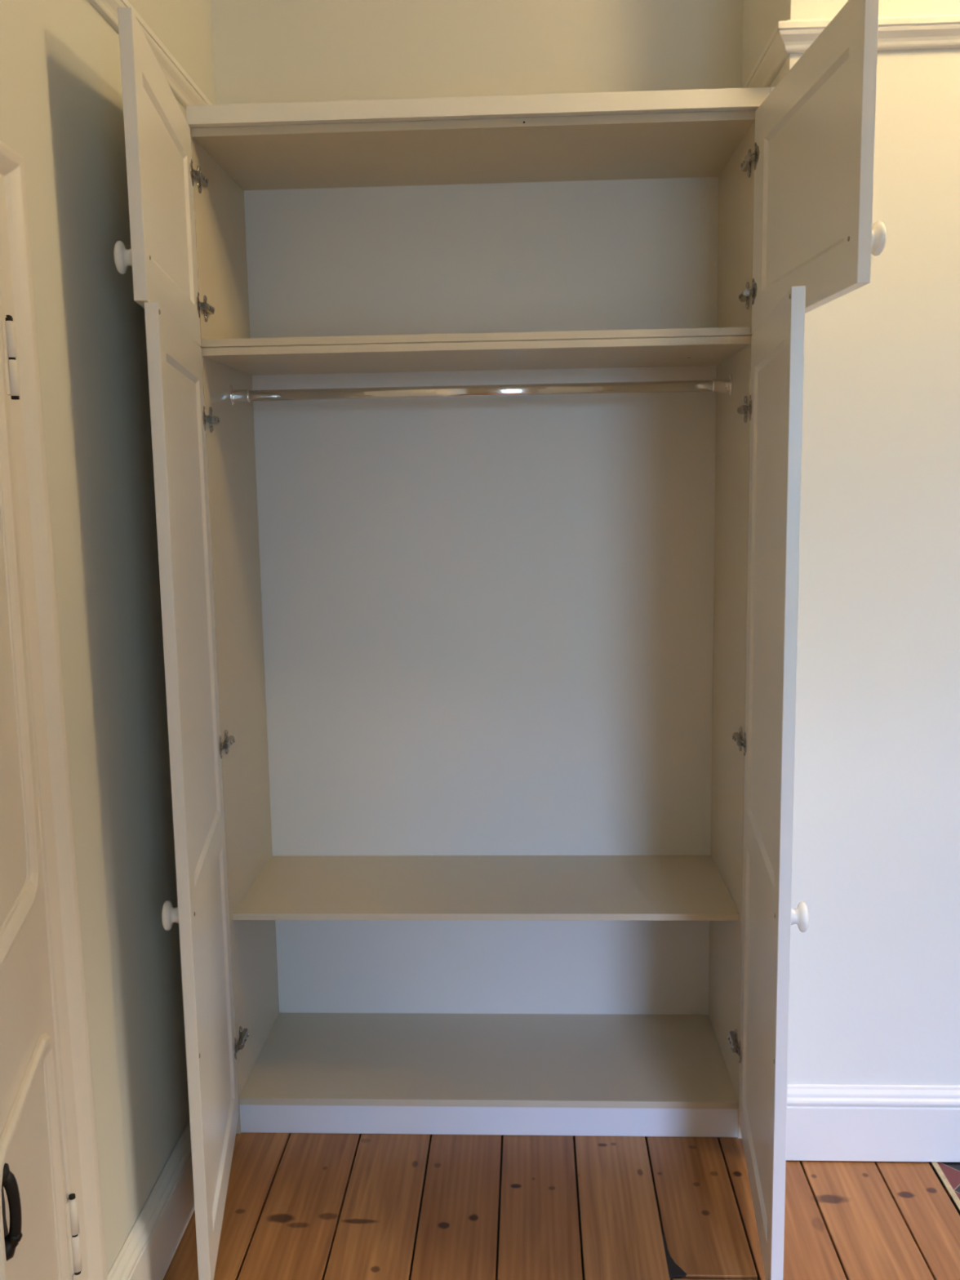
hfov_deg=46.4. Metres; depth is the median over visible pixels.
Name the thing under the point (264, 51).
wall
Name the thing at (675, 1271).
hole
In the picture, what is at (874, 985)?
wall
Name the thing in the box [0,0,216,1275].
wall
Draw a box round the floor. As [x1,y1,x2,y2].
[163,1132,959,1279]
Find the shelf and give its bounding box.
[232,854,739,920]
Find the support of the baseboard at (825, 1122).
attached to the wall at (874, 985)
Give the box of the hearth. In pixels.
[928,1161,959,1215]
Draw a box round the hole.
[661,1231,687,1279]
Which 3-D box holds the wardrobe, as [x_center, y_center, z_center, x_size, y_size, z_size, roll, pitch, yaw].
[0.033,0.036,2.375,1.285,2.294,1.036,-1,8,3]
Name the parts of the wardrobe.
knob, door, knob, door, panel, panel, panel, panel, hanging rail, panel, panel, panel, panel, panel, door, knob, door, knob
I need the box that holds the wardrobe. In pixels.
[113,0,886,1279]
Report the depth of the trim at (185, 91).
2.28 m
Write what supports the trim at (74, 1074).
attached to the wall at (61, 104)
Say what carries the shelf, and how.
attached to the wardrobe
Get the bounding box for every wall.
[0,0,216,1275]
[210,0,742,105]
[742,0,959,1085]
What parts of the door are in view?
handle, moulding, moulding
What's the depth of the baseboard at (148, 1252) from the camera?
2.16 m
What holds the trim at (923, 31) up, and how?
attached to the wall at (874, 985)
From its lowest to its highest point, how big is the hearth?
0.014 m
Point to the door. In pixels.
(40, 1236)
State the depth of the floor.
2.34 m
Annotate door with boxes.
[0,289,82,1279]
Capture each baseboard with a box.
[106,1120,195,1279]
[786,1084,959,1162]
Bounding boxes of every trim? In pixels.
[0,140,106,1279]
[88,0,213,109]
[742,13,959,88]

